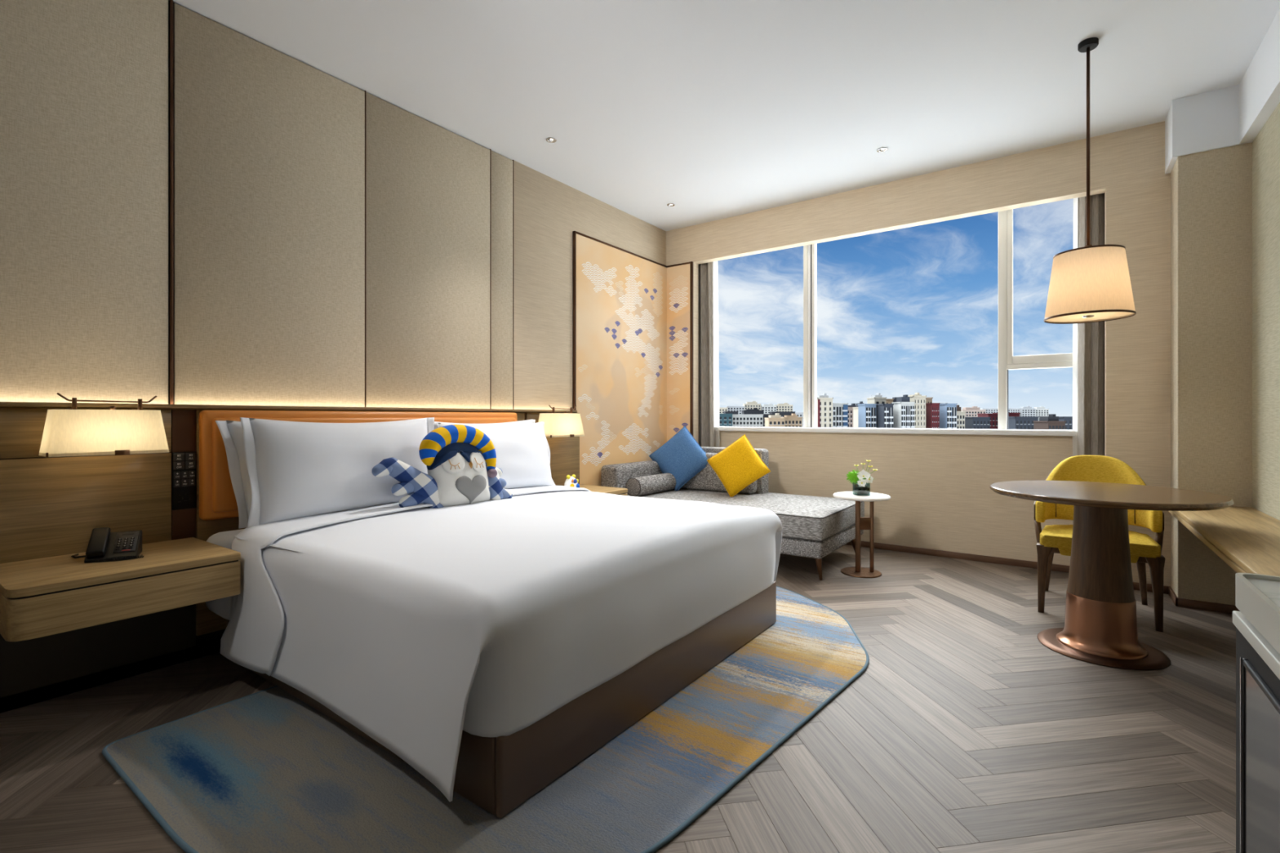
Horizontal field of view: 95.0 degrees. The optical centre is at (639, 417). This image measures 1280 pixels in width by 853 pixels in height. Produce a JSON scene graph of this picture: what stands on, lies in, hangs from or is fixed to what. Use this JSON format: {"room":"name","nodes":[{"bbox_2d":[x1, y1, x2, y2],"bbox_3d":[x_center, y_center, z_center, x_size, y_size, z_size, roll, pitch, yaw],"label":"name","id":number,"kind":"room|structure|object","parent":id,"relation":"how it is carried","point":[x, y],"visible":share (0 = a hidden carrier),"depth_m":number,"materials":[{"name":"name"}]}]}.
{"room":"hotel room","nodes":[
{"label":"hotel room","id":0,"kind":"room"},
{"bbox_2d":[0,0,666,713],"bbox_3d":[-1.505,-0.385,3.613,0.232,3.030,6.900,0,0,36],"label":"wall","id":1,"kind":"structure","parent":0,"point":[197,215],"depth_m":2.77,"materials":[{"name":"beige fabric"}]},
{"bbox_2d":[38,392,168,457],"bbox_3d":[-2.161,0.028,2.376,0.195,0.246,0.371,0,0,36],"label":"wall lamp","id":2,"kind":"object","parent":1,"relation":"attached to","point":[68,432],"visible":1,"depth_m":2.31,"materials":[{"name":"fabric"}]},
{"bbox_2d":[0,537,240,641],"bbox_3d":[-2.024,0.634,2.274,0.534,0.168,0.650,0,0,36],"label":"nightstand","id":3,"kind":"object","parent":1,"relation":"attached to","point":[39,597],"visible":0.98,"depth_m":2.10,"materials":[{"name":"brown wood"}]},
{"bbox_2d":[71,527,143,563],"bbox_3d":[-2.083,0.493,2.291,0.265,0.115,0.169,0,0,-20],"label":"telephone","id":4,"kind":"object","parent":3,"relation":"on","point":[104,545],"visible":1,"depth_m":2.28,"materials":[{"name":"black plastic"}]},
{"bbox_2d":[172,451,196,510],"bbox_3d":[-2.071,0.288,2.667,0.013,0.260,0.088,0,0,36],"label":"switch panel","id":5,"kind":"object","parent":1,"relation":"attached to","point":[184,464],"visible":1,"depth_m":2.66,"materials":[{"name":"black plastic"}]},
{"bbox_2d":[537,404,584,437],"bbox_3d":[-0.614,0.028,4.522,0.195,0.246,0.371,0,0,36],"label":"wall lamp","id":6,"kind":"object","parent":1,"relation":"attached to","point":[556,424],"visible":0.94,"depth_m":4.43,"materials":[{"name":"fabric"}]},
{"bbox_2d":[578,484,627,496],"bbox_3d":[-0.449,0.634,4.458,0.534,0.168,0.525,0,0,36],"label":"nightstand","id":7,"kind":"object","parent":1,"relation":"attached to","point":[615,491],"visible":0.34,"depth_m":4.47,"materials":[{"name":"brown wood"}]},
{"bbox_2d":[564,474,579,488],"bbox_3d":[-0.500,0.483,4.263,0.106,0.133,0.104,0,0,36],"label":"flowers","id":8,"kind":"object","parent":7,"relation":"on","point":[571,481],"visible":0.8,"depth_m":4.23,"materials":[{"name":"white plant"}]},
{"bbox_2d":[572,231,693,486],"bbox_3d":[-0.015,-0.214,5.329,0.322,2.649,1.413,0,0,36],"label":"decorative wall panel","id":9,"kind":"object","parent":1,"relation":"attached to","point":[633,313],"visible":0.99,"depth_m":5.40,"materials":[{"name":"beige fabric"}]},
{"bbox_2d":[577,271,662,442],"bbox_3d":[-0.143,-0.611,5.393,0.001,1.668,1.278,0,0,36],"label":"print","id":10,"kind":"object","parent":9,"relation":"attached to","point":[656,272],"depth_m":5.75},
{"bbox_2d":[577,262,662,466],"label":"print","id":11,"kind":"object","parent":9,"relation":"attached to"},
{"bbox_2d":[597,288,662,457],"bbox_3d":[-0.070,-0.459,5.494,0.001,1.623,1.028,0,0,36],"label":"print","id":12,"kind":"object","parent":9,"relation":"attached to","point":[655,291],"depth_m":5.40},
{"bbox_2d":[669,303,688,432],"bbox_3d":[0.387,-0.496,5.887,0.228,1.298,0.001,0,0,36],"label":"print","id":13,"kind":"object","parent":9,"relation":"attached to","point":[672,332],"depth_m":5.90},
{"bbox_2d":[669,275,688,429],"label":"print","id":14,"kind":"object","parent":9,"relation":"attached to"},
{"bbox_2d":[669,287,688,374],"bbox_3d":[0.387,-0.861,5.887,0.228,0.868,0.001,0,0,36],"label":"print","id":15,"kind":"object","parent":9,"relation":"attached to","point":[683,287],"depth_m":5.89},
{"bbox_2d":[0,544,1235,852],"bbox_3d":[0.206,1.190,2.379,4.450,0.120,6.900,0,0,36],"label":"floor","id":16,"kind":"structure","parent":0,"point":[961,731],"depth_m":2.05,"materials":[{"name":"grey"}]},
{"bbox_2d":[102,586,869,852],"bbox_3d":[-0.115,1.123,2.723,1.945,0.014,3.208,0,0,36],"label":"rug","id":17,"kind":"object","parent":16,"relation":"on","point":[266,771],"visible":0.7,"depth_m":1.85,"materials":[{"name":"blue carpet"}]},
{"bbox_2d":[199,409,776,818],"bbox_3d":[-0.633,0.542,2.969,1.976,1.150,2.085,0,0,36],"label":"bed","id":18,"kind":"object","parent":17,"relation":"on","point":[497,775],"visible":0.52,"depth_m":2.21,"materials":[{"name":"brown leather"}]},
{"bbox_2d":[215,419,407,528],"bbox_3d":[-1.596,0.261,3.040,0.248,0.494,1.010,0,0,41],"label":"pillow","id":19,"kind":"object","parent":18,"relation":"on","point":[231,432],"visible":0.16,"depth_m":2.69,"materials":[{"name":"white fabric"}]},
{"bbox_2d":[434,419,535,426],"bbox_3d":[-1.021,0.261,3.838,0.250,0.494,1.007,0,0,41],"label":"pillow","id":20,"kind":"object","parent":18,"relation":"on","point":[528,421],"visible":0.02,"depth_m":3.95,"materials":[{"name":"white fabric"}]},
{"bbox_2d":[219,485,782,801],"bbox_3d":[-0.486,0.740,2.887,1.695,0.584,2.163,0,0,36],"label":"duvet","id":21,"kind":"object","parent":18,"relation":"on","point":[420,626],"visible":0.9,"depth_m":2.05,"materials":[{"name":"white fabric"}]},
{"bbox_2d":[240,417,434,528],"bbox_3d":[-1.469,0.246,3.013,0.253,0.492,1.005,0,0,34],"label":"pillow","id":22,"kind":"object","parent":21,"relation":"on","point":[295,469],"visible":0.77,"depth_m":2.79,"materials":[{"name":"white fabric"}]},
{"bbox_2d":[371,424,512,508],"bbox_3d":[-1.054,0.273,3.185,0.206,0.464,0.786,0,0,45],"label":"decorative pillow","id":23,"kind":"object","parent":21,"relation":"on","point":[460,460],"visible":0.97,"depth_m":3.13,"materials":[{"name":"white"}]},
{"bbox_2d":[426,442,481,470],"bbox_3d":[-0.999,0.192,3.207,0.086,0.169,0.334,-20,-13,41],"label":"hood","id":24,"kind":"object","parent":23,"relation":"attached to","point":[439,455],"depth_m":3.15,"materials":[{"name":"blue fabric"}]},
{"bbox_2d":[434,422,555,488],"bbox_3d":[-0.905,0.261,3.791,0.268,0.459,0.929,0,0,41],"label":"pillow","id":25,"kind":"object","parent":21,"relation":"on","point":[522,451],"visible":0.54,"depth_m":3.81,"materials":[{"name":"white fabric"}]},
{"bbox_2d":[600,446,864,580],"bbox_3d":[0.752,0.709,4.950,1.938,0.848,1.090,0,0,36],"label":"sofa","id":26,"kind":"object","parent":16,"relation":"on","point":[815,527],"visible":0.28,"depth_m":4.67,"materials":[{"name":"fabric"}]},
{"bbox_2d":[625,472,683,496],"bbox_3d":[0.148,0.594,5.257,0.160,0.160,0.720,0,0,36],"label":"bolster","id":27,"kind":"object","parent":26,"relation":"on","point":[646,485],"visible":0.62,"depth_m":5.07,"materials":[{"name":"fabric"}]},
{"bbox_2d":[648,426,707,491],"bbox_3d":[0.378,0.385,5.473,0.619,0.611,0.223,0,0,9],"label":"cushion","id":28,"kind":"object","parent":26,"relation":"on","point":[682,456],"visible":0.92,"depth_m":5.40,"materials":[{"name":"blue fabric"}]},
{"bbox_2d":[680,453,756,493],"bbox_3d":[0.645,0.502,5.412,0.905,0.345,0.135,0,0,36],"label":"cushion","id":29,"kind":"object","parent":26,"relation":"on","point":[706,480],"depth_m":5.34,"materials":[{"name":"fabric"}]},
{"bbox_2d":[706,434,770,497],"bbox_3d":[0.846,0.418,5.062,0.550,0.542,0.207,0,0,11],"label":"cushion","id":30,"kind":"object","parent":26,"relation":"on","point":[737,466],"visible":0.99,"depth_m":5.00,"materials":[{"name":"yellow fabric"}]},
{"bbox_2d":[832,491,890,577],"bbox_3d":[1.586,0.843,4.202,0.386,0.574,0.388,0,0,36],"label":"side table","id":31,"kind":"object","parent":16,"relation":"on","point":[861,523],"visible":0.98,"depth_m":4.24,"materials":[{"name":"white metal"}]},
{"bbox_2d":[845,460,878,493],"bbox_3d":[1.587,0.433,4.188,0.207,0.246,0.157,0,0,36],"label":"flower vase","id":32,"kind":"object","parent":31,"relation":"on","point":[861,477],"visible":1,"depth_m":4.16,"materials":[{"name":"clear glass"}]},
{"bbox_2d":[1033,454,1164,631],"bbox_3d":[2.713,0.686,3.498,0.600,0.888,0.669,0,0,36],"label":"dining chair","id":33,"kind":"object","parent":16,"relation":"on","point":[1056,539],"visible":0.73,"depth_m":3.47,"materials":[{"name":"fabric"}]},
{"bbox_2d":[989,480,1234,670],"bbox_3d":[2.278,0.746,2.907,0.936,0.768,0.936,0,0,36],"label":"dining table","id":34,"kind":"object","parent":16,"relation":"on","point":[1100,628],"visible":1,"depth_m":2.77,"materials":[{"name":"brown wood"}]},
{"bbox_2d":[1232,573,1279,852],"bbox_3d":[1.137,0.728,0.592,0.580,0.804,1.190,0,0,36],"label":"base cabinet","id":35,"kind":"object","parent":16,"relation":"on","point":[1257,597],"visible":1,"depth_m":1.09,"materials":[{"name":"wood"}]},
{"bbox_2d":[173,0,1279,231],"bbox_3d":[0.206,-1.790,2.379,4.450,0.460,6.900,0,0,36],"label":"ceiling","id":36,"kind":"structure","parent":0,"point":[713,110],"depth_m":3.25,"materials":[{"name":"white paint"}]},
{"bbox_2d":[546,137,556,142],"bbox_3d":[-0.607,-1.897,4.013,0.072,0.006,0.072,0,0,36],"label":"recessed light","id":37,"kind":"object","parent":36,"relation":"in","point":[550,140],"visible":1,"depth_m":4.01,"materials":[{"name":"silver metal"}]},
{"bbox_2d":[666,203,675,206],"bbox_3d":[0.276,-1.897,5.238,0.072,0.006,0.072,0,0,36],"label":"recessed light","id":38,"kind":"object","parent":36,"relation":"in","point":[668,204],"visible":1,"depth_m":5.24,"materials":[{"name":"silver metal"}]},
{"bbox_2d":[876,146,888,152],"bbox_3d":[1.719,-1.897,4.161,0.072,0.006,0.072,0,0,36],"label":"recessed light","id":39,"kind":"object","parent":36,"relation":"in","point":[884,148],"visible":1,"depth_m":4.16,"materials":[{"name":"silver metal"}]},
{"bbox_2d":[1043,36,1136,324],"bbox_3d":[2.271,-1.201,2.973,0.372,1.398,0.372,0,0,36],"label":"pendant lamp","id":40,"kind":"object","parent":36,"relation":"hanging from","point":[1089,283],"visible":1,"depth_m":2.87,"materials":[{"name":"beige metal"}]},
{"bbox_2d":[1046,311,1133,321],"bbox_3d":[2.271,-0.514,2.973,0.362,0.001,0.362,0,0,36],"label":"diffuser","id":41,"kind":"object","parent":40,"relation":"attached to","point":[1103,315],"depth_m":3.01,"materials":[{"name":"white plastic"}]},
{"bbox_2d":[666,120,1252,605],"bbox_3d":[2.023,-0.385,4.848,4.390,3.030,0.770,0,0,36],"label":"wall","id":42,"kind":"structure","parent":0,"point":[1178,371],"depth_m":3.92,"materials":[{"name":"fabric"}]},
{"bbox_2d":[714,208,1075,435],"bbox_3d":[1.927,-0.767,5.108,3.350,1.806,0.300,0,0,36],"label":"window","id":43,"kind":"structure","parent":42,"relation":"in","point":[1006,361],"depth_m":4.55,"materials":[{"name":"white metal"}]},
{"bbox_2d":[698,262,714,447],"bbox_3d":[0.590,-0.247,5.949,0.387,2.715,0.092,0,0,36],"label":"curtain","id":44,"kind":"object","parent":43,"relation":"hanging from","point":[706,433],"visible":0.27,"depth_m":5.90,"materials":[{"name":"fabric"}]},
{"bbox_2d":[712,261,719,447],"bbox_3d":[0.700,-0.247,5.950,0.270,2.715,0.026,0,0,36],"label":"sheer curtain","id":45,"kind":"object","parent":43,"relation":"hanging from","point":[715,264],"visible":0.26,"depth_m":5.90,"materials":[{"name":"white fabric"}]},
{"bbox_2d":[1072,197,1078,524],"bbox_3d":[3.188,-0.247,4.155,0.201,2.715,0.023,0,0,36],"label":"sheer curtain","id":46,"kind":"object","parent":43,"relation":"hanging from","point":[1075,329],"visible":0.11,"depth_m":4.20,"materials":[{"name":"white fabric"}]},
{"bbox_2d":[1077,192,1104,455],"bbox_3d":[3.206,-0.247,4.062,0.285,2.715,0.094,0,0,36],"label":"curtain","id":47,"kind":"object","parent":43,"relation":"hanging from","point":[1091,354],"visible":0.27,"depth_m":4.10,"materials":[{"name":"fabric"}]},
{"bbox_2d":[845,541,1239,613],"bbox_3d":[2.235,1.105,4.833,3.882,0.050,0.515,0,0,45],"label":"baseboard","id":48,"kind":"structure","parent":42,"relation":"attached to","point":[1182,602],"depth_m":4.44,"materials":[{"name":"brown wood"}]},
{"bbox_2d":[1252,102,1279,520],"bbox_3d":[1.958,-0.385,1.116,0.130,3.030,6.900,0,0,36],"label":"wall","id":49,"kind":"structure","parent":0,"point":[1266,144],"depth_m":3.08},
{"bbox_2d":[1168,506,1279,576],"bbox_3d":[1.569,0.540,0.994,0.358,0.060,6.008,0,0,36],"label":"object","id":50,"kind":"object","parent":49,"relation":"attached to","point":[1246,539],"visible":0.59,"depth_m":2.56,"materials":[{"name":"brown wood"}]},
{"label":"outside","id":51,"kind":"structure","parent":0,"visible":0},
{"label":"ground","id":52,"kind":"structure","parent":51,"visible":0},
{"bbox_2d":[719,407,727,413],"bbox_3d":[104.097,9.777,765.325,19.024,44.706,11.350,0,0,0],"label":"apartment building","id":53,"kind":"structure","parent":52,"relation":"on","point":[722,410],"depth_m":759.96,"materials":[{"name":"beige concrete"}]},
{"bbox_2d":[719,413,733,426],"bbox_3d":[59.309,14.747,425.325,14.346,34.766,11.350,0,0,0],"label":"apartment building","id":54,"kind":"structure","parent":52,"relation":"on","point":[725,420],"depth_m":420.00,"materials":[{"name":"teal"}]},
{"bbox_2d":[723,411,738,414],"bbox_3d":[81.309,13.401,525.325,11.945,37.457,11.350,0,0,0],"label":"apartment building","id":55,"kind":"structure","parent":52,"relation":"on","point":[724,412],"depth_m":520.02,"materials":[{"name":"black"}]},
{"bbox_2d":[726,406,744,414],"bbox_3d":[125.673,8.783,773.325,22.942,46.694,11.350,0,0,0],"label":"apartment building","id":56,"kind":"structure","parent":52,"relation":"on","point":[740,409],"depth_m":767.98,"materials":[{"name":"grey concrete"}]},
{"bbox_2d":[732,414,763,426],"bbox_3d":[78.229,14.990,431.325,22.804,34.279,11.350,0,0,0],"label":"apartment building","id":57,"kind":"structure","parent":52,"relation":"on","point":[738,420],"depth_m":425.98,"materials":[{"name":"grey"}]},
{"bbox_2d":[742,400,760,410],"bbox_3d":[149.855,5.220,785.325,22.345,53.821,11.350,0,0,0],"label":"apartment building","id":58,"kind":"structure","parent":52,"relation":"on","point":[749,405],"depth_m":780.07,"materials":[{"name":"beige concrete"}]},
{"bbox_2d":[742,408,764,414],"bbox_3d":[100.848,11.879,525.325,18.248,40.503,11.350,0,0,0],"label":"apartment building","id":59,"kind":"structure","parent":52,"relation":"on","point":[755,411],"depth_m":520.02,"materials":[{"name":"black"}]},
{"bbox_2d":[759,413,775,426],"bbox_3d":[94.820,14.851,436.325,9.481,34.558,11.350,0,0,0],"label":"apartment building","id":60,"kind":"structure","parent":52,"relation":"on","point":[765,415],"depth_m":431.01,"materials":[{"name":"black"}]},
{"bbox_2d":[760,403,776,413],"bbox_3d":[172.040,6.882,787.325,20.506,50.496,11.350,0,0,0],"label":"apartment building","id":61,"kind":"structure","parent":52,"relation":"on","point":[766,408],"depth_m":781.98,"materials":[{"name":"grey concrete"}]},
{"bbox_2d":[764,413,785,426],"bbox_3d":[84.000,14.801,365.325,10.636,34.657,11.350,0,0,0],"label":"apartment building","id":62,"kind":"structure","parent":52,"relation":"on","point":[776,420],"depth_m":360.03,"materials":[{"name":"brown"}]},
{"bbox_2d":[768,411,795,417],"bbox_3d":[124.873,13.601,515.325,20.382,37.057,11.350,0,0,0],"label":"apartment building","id":63,"kind":"structure","parent":52,"relation":"on","point":[782,414],"depth_m":509.96,"materials":[{"name":"black"}]},
{"bbox_2d":[773,403,792,411],"bbox_3d":[194.388,6.326,795.325,23.582,51.609,11.350,0,0,0],"label":"apartment building","id":64,"kind":"structure","parent":52,"relation":"on","point":[785,406],"depth_m":790.04,"materials":[{"name":"beige concrete"}]},
{"bbox_2d":[781,413,802,426],"bbox_3d":[96.126,14.888,373.325,11.752,34.484,11.350,0,0,0],"label":"apartment building","id":65,"kind":"structure","parent":52,"relation":"on","point":[793,420],"depth_m":368.03,"materials":[{"name":"brown"}]},
{"bbox_2d":[795,412,803,426],"bbox_3d":[168.339,13.510,625.325,14.127,37.239,11.350,0,0,0],"label":"apartment building","id":66,"kind":"structure","parent":52,"relation":"on","point":[798,414],"depth_m":619.96,"materials":[{"name":"grey"}]},
{"bbox_2d":[817,393,833,427],"bbox_3d":[104.200,9.265,335.250,9.000,45.730,11.500,0,0,0],"label":"apartment building","id":67,"kind":"structure","parent":52,"relation":"on","point":[824,403],"depth_m":329.98,"materials":[{"name":"beige concrete"}]},
{"bbox_2d":[832,403,848,427],"bbox_3d":[115.527,11.942,346.050,10.933,40.377,11.900,0,0,0],"label":"apartment building","id":68,"kind":"structure","parent":52,"relation":"on","point":[840,411],"depth_m":340.70,"materials":[{"name":"grey"}]},
{"bbox_2d":[848,403,855,427],"bbox_3d":[145.939,11.314,405.325,10.297,41.633,11.350,0,0,0],"label":"apartment building","id":69,"kind":"structure","parent":52,"relation":"on","point":[853,405],"depth_m":399.98,"materials":[{"name":"brown"}]},
{"bbox_2d":[853,401,863,427],"bbox_3d":[137.018,11.129,365.325,4.964,42.003,11.350,0,0,0],"label":"apartment building","id":70,"kind":"structure","parent":52,"relation":"on","point":[855,409],"depth_m":366.33,"materials":[{"name":"beige"}]},
{"bbox_2d":[857,404,876,427],"bbox_3d":[130.587,12.244,337.050,6.636,39.772,11.900,0,0,0],"label":"apartment building","id":71,"kind":"structure","parent":52,"relation":"on","point":[866,412],"depth_m":332.00,"materials":[{"name":"blue"}]},
{"bbox_2d":[866,393,886,404],"bbox_3d":[138.478,9.037,343.325,7.155,46.187,11.350,0,0,0],"label":"apartment building","id":72,"kind":"structure","parent":52,"relation":"on","point":[877,398],"depth_m":339.13,"materials":[{"name":"beige concrete"}]},
{"bbox_2d":[875,404,893,427],"bbox_3d":[137.258,12.329,329.050,5.705,39.603,11.900,0,0,0],"label":"apartment building","id":73,"kind":"structure","parent":52,"relation":"on","point":[884,412],"depth_m":323.99,"materials":[{"name":"grey stone"}]},
{"bbox_2d":[885,399,893,404],"bbox_3d":[146.573,10.642,350.325,5.200,42.976,11.350,0,0,0],"label":"apartment building","id":74,"kind":"structure","parent":52,"relation":"on","point":[887,401],"depth_m":344.97,"materials":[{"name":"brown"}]},
{"bbox_2d":[891,395,915,428],"bbox_3d":[146.949,9.812,327.050,8.016,44.636,11.900,0,0,0],"label":"apartment building","id":75,"kind":"structure","parent":52,"relation":"on","point":[904,409],"depth_m":322.02,"materials":[{"name":"grey concrete"}]},
{"bbox_2d":[907,392,926,428],"bbox_3d":[155.015,9.153,330.325,7.297,45.954,11.350,0,0,0],"label":"apartment building","id":76,"kind":"structure","parent":52,"relation":"on","point":[920,401],"depth_m":325.02,"materials":[{"name":"beige concrete"}]},
{"bbox_2d":[925,397,933,403],"bbox_3d":[167.115,10.304,345.325,5.133,43.651,11.350,0,0,0],"label":"apartment building","id":77,"kind":"structure","parent":52,"relation":"on","point":[928,400],"depth_m":340.04,"materials":[{"name":"brown concrete"}]},
{"bbox_2d":[925,403,940,428],"bbox_3d":[163.178,12.132,329.325,4.920,39.996,11.350,0,0,0],"label":"apartment building","id":78,"kind":"structure","parent":52,"relation":"on","point":[932,410],"depth_m":323.99,"materials":[{"name":"red"}]},
{"bbox_2d":[939,403,957,428],"bbox_3d":[172.015,12.230,329.050,6.098,39.799,11.900,0,0,0],"label":"apartment building","id":79,"kind":"structure","parent":52,"relation":"on","point":[948,411],"depth_m":323.99,"materials":[{"name":"blue"}]},
{"bbox_2d":[956,404,965,428],"bbox_3d":[180.400,12.565,335.325,5.400,39.130,11.350,0,0,0],"label":"apartment building","id":80,"kind":"structure","parent":52,"relation":"on","point":[960,415],"depth_m":329.98,"materials":[{"name":"beige"}]},
{"bbox_2d":[960,406,985,417],"bbox_3d":[364.606,10.086,645.325,25.424,44.088,11.350,0,0,0],"label":"apartment building","id":81,"kind":"structure","parent":52,"relation":"on","point":[972,411],"depth_m":639.95,"materials":[{"name":"brown"}]},
{"bbox_2d":[964,417,991,429],"bbox_3d":[192.000,15.965,335.325,10.200,32.330,11.350,0,0,0],"label":"apartment building","id":82,"kind":"structure","parent":52,"relation":"on","point":[977,423],"depth_m":329.98,"materials":[{"name":"grey stone"}]},
{"bbox_2d":[977,413,998,429],"bbox_3d":[210.848,14.917,355.325,6.539,34.427,11.350,0,0,0],"label":"apartment building","id":83,"kind":"structure","parent":52,"relation":"on","point":[994,416],"depth_m":349.98,"materials":[{"name":"red"}]},
{"bbox_2d":[979,408,998,413],"bbox_3d":[537.818,9.220,905.325,24.600,45.821,11.350,0,0,0],"label":"apartment building","id":84,"kind":"structure","parent":52,"relation":"on","point":[987,410],"depth_m":900.05,"materials":[{"name":"grey concrete"}]},
{"bbox_2d":[1008,408,1020,413],"bbox_3d":[571.636,9.220,905.325,22.418,45.821,11.350,0,0,0],"label":"apartment building","id":85,"kind":"structure","parent":52,"relation":"on","point":[1010,410],"depth_m":899.83,"materials":[{"name":"grey concrete"}]},
{"bbox_2d":[1008,413,1020,416],"bbox_3d":[221.879,14.704,355.325,9.933,34.851,11.350,0,0,0],"label":"apartment building","id":86,"kind":"structure","parent":52,"relation":"on","point":[1009,414],"depth_m":349.98,"materials":[{"name":"red"}]},
{"bbox_2d":[1008,416,1039,429],"bbox_3d":[217.600,15.865,335.325,13.400,32.530,11.350,0,0,0],"label":"apartment building","id":87,"kind":"structure","parent":52,"relation":"on","point":[1014,422],"depth_m":329.98,"materials":[{"name":"grey stone"}]},
{"bbox_2d":[1019,405,1035,416],"bbox_3d":[596.182,7.420,905.325,21.327,49.421,11.350,0,0,0],"label":"apartment building","id":88,"kind":"structure","parent":52,"relation":"on","point":[1027,411],"depth_m":900.05,"materials":[{"name":"grey concrete"}]},
{"bbox_2d":[1034,406,1048,421],"bbox_3d":[619.651,7.664,909.325,21.419,48.931,11.350,0,0,0],"label":"apartment building","id":89,"kind":"structure","parent":52,"relation":"on","point":[1039,411],"depth_m":904.01,"materials":[{"name":"grey"}]},
{"bbox_2d":[1033,413,1066,430],"bbox_3d":[213.091,15.238,305.325,9.327,33.784,11.350,0,0,0],"label":"apartment building","id":90,"kind":"structure","parent":52,"relation":"on","point":[1051,422],"depth_m":302.22,"materials":[{"name":"brown"}]},
{"bbox_2d":[1058,416,1072,430],"bbox_3d":[243.200,15.865,335.325,10.200,32.530,11.350,0,0,0],"label":"apartment building","id":91,"kind":"structure","parent":52,"relation":"on","point":[1068,424],"depth_m":329.98,"materials":[{"name":"concrete"}]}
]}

